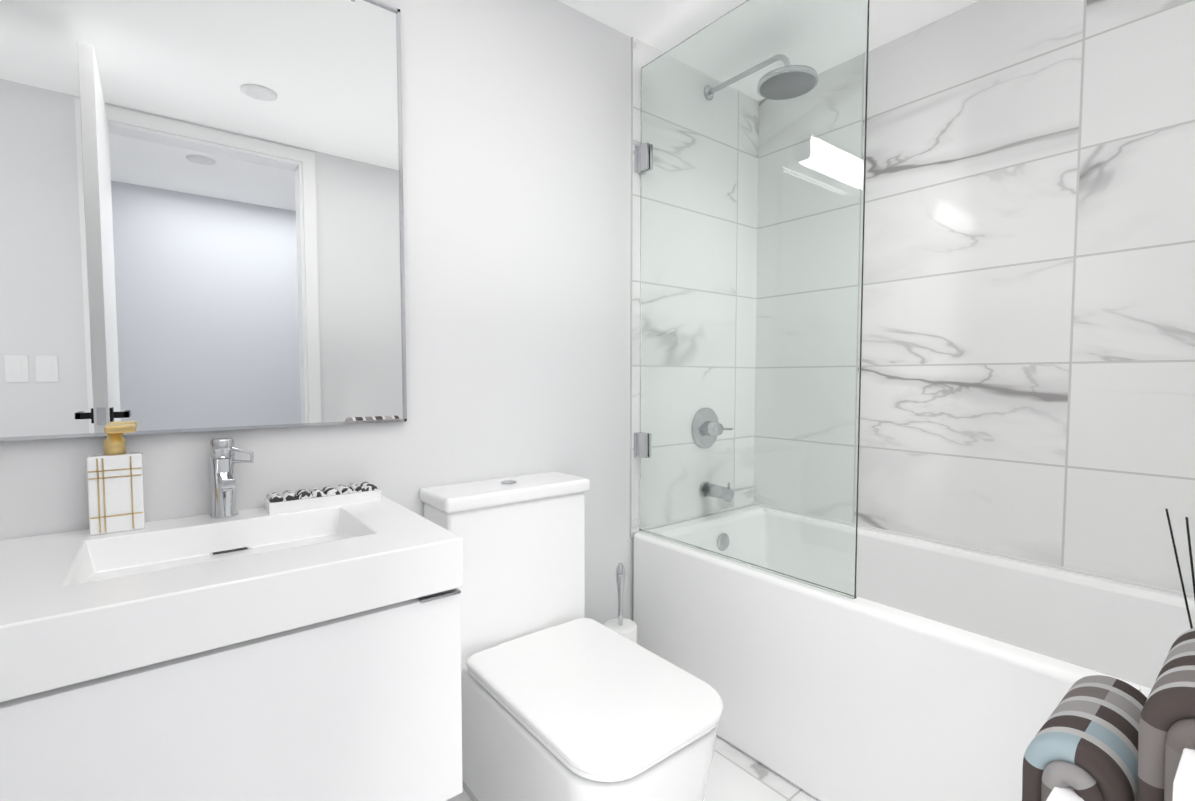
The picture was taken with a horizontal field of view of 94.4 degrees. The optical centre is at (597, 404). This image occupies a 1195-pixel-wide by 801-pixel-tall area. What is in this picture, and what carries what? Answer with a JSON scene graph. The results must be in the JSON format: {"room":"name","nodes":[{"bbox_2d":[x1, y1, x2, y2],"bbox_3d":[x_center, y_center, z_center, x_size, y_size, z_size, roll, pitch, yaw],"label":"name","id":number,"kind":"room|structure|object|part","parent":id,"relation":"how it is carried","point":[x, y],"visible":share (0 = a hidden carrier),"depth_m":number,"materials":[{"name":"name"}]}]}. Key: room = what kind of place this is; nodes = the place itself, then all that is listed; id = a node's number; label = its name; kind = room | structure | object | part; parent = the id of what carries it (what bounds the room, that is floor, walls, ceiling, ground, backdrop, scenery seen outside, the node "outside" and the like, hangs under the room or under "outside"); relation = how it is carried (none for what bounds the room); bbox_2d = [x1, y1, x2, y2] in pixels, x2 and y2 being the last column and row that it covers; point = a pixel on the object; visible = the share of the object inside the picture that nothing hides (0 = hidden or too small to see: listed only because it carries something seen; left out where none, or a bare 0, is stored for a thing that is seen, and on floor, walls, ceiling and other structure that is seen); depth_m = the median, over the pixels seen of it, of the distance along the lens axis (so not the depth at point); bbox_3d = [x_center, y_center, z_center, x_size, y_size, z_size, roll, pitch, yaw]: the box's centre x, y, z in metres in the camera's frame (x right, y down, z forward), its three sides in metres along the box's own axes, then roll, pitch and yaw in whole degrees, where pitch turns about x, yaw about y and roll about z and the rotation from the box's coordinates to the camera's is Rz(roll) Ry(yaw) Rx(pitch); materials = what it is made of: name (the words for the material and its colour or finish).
{"room":"bathroom","nodes":[
{"label":"bathroom","id":0,"kind":"room"},
{"bbox_2d":[0,0,633,624],"bbox_3d":[-0.491,-0.111,1.619,3.200,2.365,0.100,-2,4,-38],"label":"wall","id":1,"kind":"structure","parent":0,"point":[516,132],"depth_m":1.68,"materials":[{"name":"white paint"}]},
{"bbox_2d":[0,0,406,440],"bbox_3d":[-0.845,-0.485,1.241,0.813,1.088,0.020,-2,4,-38],"label":"mirror","id":2,"kind":"object","parent":1,"relation":"attached to","point":[201,217],"visible":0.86,"depth_m":1.22,"materials":[{"name":"clear glass"}]},
{"bbox_3d":[-0.845,0.055,1.267,0.813,0.007,0.020,-2,4,-38],"label":"frame","id":3,"kind":"part","parent":2,"relation":"part of","materials":[{"name":"silver metal"}]},
{"bbox_3d":[-0.845,-1.024,1.215,0.813,0.007,0.020,-2,4,-38],"label":"frame","id":4,"kind":"part","parent":2,"relation":"part of","materials":[{"name":"silver metal"}]},
{"bbox_3d":[-0.529,-0.497,1.491,0.007,1.088,0.020,-2,4,-38],"label":"frame","id":5,"kind":"part","parent":2,"relation":"part of","materials":[{"name":"silver metal"}]},
{"bbox_2d":[0,423,462,800],"bbox_3d":[-0.720,0.409,1.056,0.752,0.730,0.533,-2,4,-38],"label":"bathroom vanity","id":6,"kind":"object","parent":1,"relation":"attached to","point":[301,645],"visible":1,"depth_m":0.91,"materials":[{"name":"white"}]},
{"bbox_3d":[-0.566,0.580,0.870,0.744,0.407,0.022,-2,4,-38],"label":"drawer","id":7,"kind":"part","parent":6,"relation":"part of","materials":[{"name":"white paint"}]},
{"bbox_2d":[210,438,253,518],"bbox_3d":[-0.795,0.165,1.210,0.081,0.173,0.146,-2,4,-38],"label":"faucet","id":8,"kind":"object","parent":6,"relation":"on","point":[222,450],"depth_m":1.22,"materials":[{"name":"silver metal"}]},
{"bbox_2d":[264,489,380,514],"bbox_3d":[-0.668,0.232,1.355,0.245,0.026,0.082,-2,4,-38],"label":"tray","id":9,"kind":"object","parent":6,"relation":"on","point":[315,501],"depth_m":1.31,"materials":[{"name":"white ceramic"}]},
{"bbox_3d":[-0.305,0.365,1.062,0.079,0.005,0.028,-2,4,-38],"label":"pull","id":10,"kind":"part","parent":6,"relation":"part of","materials":[{"name":"silver metal"}]},
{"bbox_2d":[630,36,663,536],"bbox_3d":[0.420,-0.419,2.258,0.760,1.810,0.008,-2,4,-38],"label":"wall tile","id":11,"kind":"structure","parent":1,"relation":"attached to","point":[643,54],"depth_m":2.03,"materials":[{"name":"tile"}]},
{"bbox_2d":[446,735,818,800],"bbox_3d":[0.502,1.181,0.425,3.200,0.100,3.300,-2,4,-38],"label":"floor","id":12,"kind":"structure","parent":0,"point":[736,774],"depth_m":1.57,"materials":[{"name":"tile"}]},
{"bbox_2d":[419,471,722,800],"bbox_3d":[-0.078,0.659,1.415,0.469,0.846,0.782,-2,4,-38],"label":"toilet","id":13,"kind":"object","parent":12,"relation":"on","point":[563,698],"visible":0.85,"depth_m":1.38,"materials":[{"name":"white ceramic"}]},
{"bbox_3d":[-0.264,0.479,1.643,0.445,0.415,0.181,-2,4,-38],"label":"tank","id":14,"kind":"part","parent":13,"relation":"part of","materials":[{"name":"white ceramic"}]},
{"bbox_3d":[-0.015,0.686,1.337,0.400,0.015,0.563,-2,4,-38],"label":"seat","id":15,"kind":"part","parent":13,"relation":"part of","materials":[{"name":"white plastic"}]},
{"bbox_3d":[-0.013,0.666,1.334,0.408,0.020,0.574,-2,4,-38],"label":"lid","id":16,"kind":"part","parent":13,"relation":"part of","materials":[{"name":"white plastic"}]},
{"bbox_2d":[604,563,636,643],"bbox_3d":[0.077,0.797,1.871,0.130,0.528,0.130,-2,4,-38],"label":"toilet brush","id":17,"kind":"object","parent":12,"relation":"on","point":[624,627],"visible":0.33,"depth_m":1.85,"materials":[{"name":"white plastic"}]},
{"bbox_3d":[0.077,0.793,1.871,0.034,0.520,0.034,-2,4,-38],"label":"rod","id":18,"kind":"part","parent":17,"relation":"part of","materials":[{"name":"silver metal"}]},
{"bbox_2d":[631,0,1194,800],"bbox_3d":[0.944,-0.059,1.592,0.767,2.265,1.712,-2,4,-38],"label":"bathtub","id":19,"kind":"object","parent":12,"relation":"on","point":[807,626],"visible":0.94,"depth_m":1.59,"materials":[{"name":"white ceramic"}]},
{"bbox_3d":[0.158,0.150,2.069,0.060,0.090,0.004,-2,4,-38],"label":"hinge plate","id":20,"kind":"part","parent":19,"relation":"part of","materials":[{"name":"silver metal"}]},
{"bbox_3d":[0.158,-0.888,2.019,0.060,0.090,0.004,-2,4,-38],"label":"hinge plate","id":21,"kind":"part","parent":19,"relation":"part of","materials":[{"name":"silver metal"}]},
{"bbox_3d":[0.415,-0.356,1.720,0.010,1.684,0.821,-2,4,-38],"label":"glass","id":22,"kind":"part","parent":19,"relation":"part of","materials":[{"name":"clear glass"}]},
{"bbox_2d":[1022,628,1194,800],"bbox_3d":[0.684,0.650,0.605,0.426,0.942,0.378,-2,4,-38],"label":"towel stand","id":23,"kind":"object","parent":12,"relation":"on","point":[1101,738],"visible":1,"depth_m":0.60,"materials":[{"name":"fabric"}]},
{"bbox_2d":[1041,760,1103,800],"bbox_3d":[0.623,0.619,0.665,0.251,0.459,0.154,-2,4,-38],"label":"towel","id":24,"kind":"object","parent":23,"relation":"hanging from","point":[1069,780],"depth_m":0.60,"materials":[{"name":"fabric"}]},
{"bbox_2d":[1022,675,1146,800],"bbox_3d":[0.627,0.585,0.656,0.229,0.428,0.221,-2,4,-38],"label":"towel","id":25,"kind":"object","parent":23,"relation":"hanging from","point":[1086,749],"depth_m":0.63,"materials":[{"name":"fabric"}]},
{"bbox_2d":[1136,628,1194,800],"bbox_3d":[0.683,0.518,0.582,0.249,0.489,0.209,-2,4,-38],"label":"towel","id":26,"kind":"object","parent":23,"relation":"hanging from","point":[1165,720],"depth_m":0.55,"materials":[{"name":"fabric"}]},
{"bbox_2d":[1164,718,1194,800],"bbox_3d":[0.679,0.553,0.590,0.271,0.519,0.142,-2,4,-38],"label":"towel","id":27,"kind":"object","parent":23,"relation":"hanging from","point":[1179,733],"depth_m":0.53,"materials":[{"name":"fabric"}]},
{"bbox_2d":[558,0,979,52],"bbox_3d":[0.502,-1.282,0.307,3.200,0.100,3.300,-2,4,-38],"label":"ceiling","id":28,"kind":"structure","parent":0,"point":[664,26],"depth_m":1.86,"materials":[{"name":"white paint"}]},
{"bbox_3d":[1.748,-0.095,1.288,0.100,2.365,3.200,-2,4,-38],"label":"wall","id":29,"kind":"structure","parent":0,"visible":0},
{"bbox_2d":[858,0,1194,593],"bbox_3d":[1.253,-0.398,1.813,0.008,1.810,1.740,-2,4,-38],"label":"wall tiles","id":30,"kind":"structure","parent":29,"relation":"attached to","point":[1028,359],"depth_m":1.69,"materials":[{"name":"stone"}]}
]}

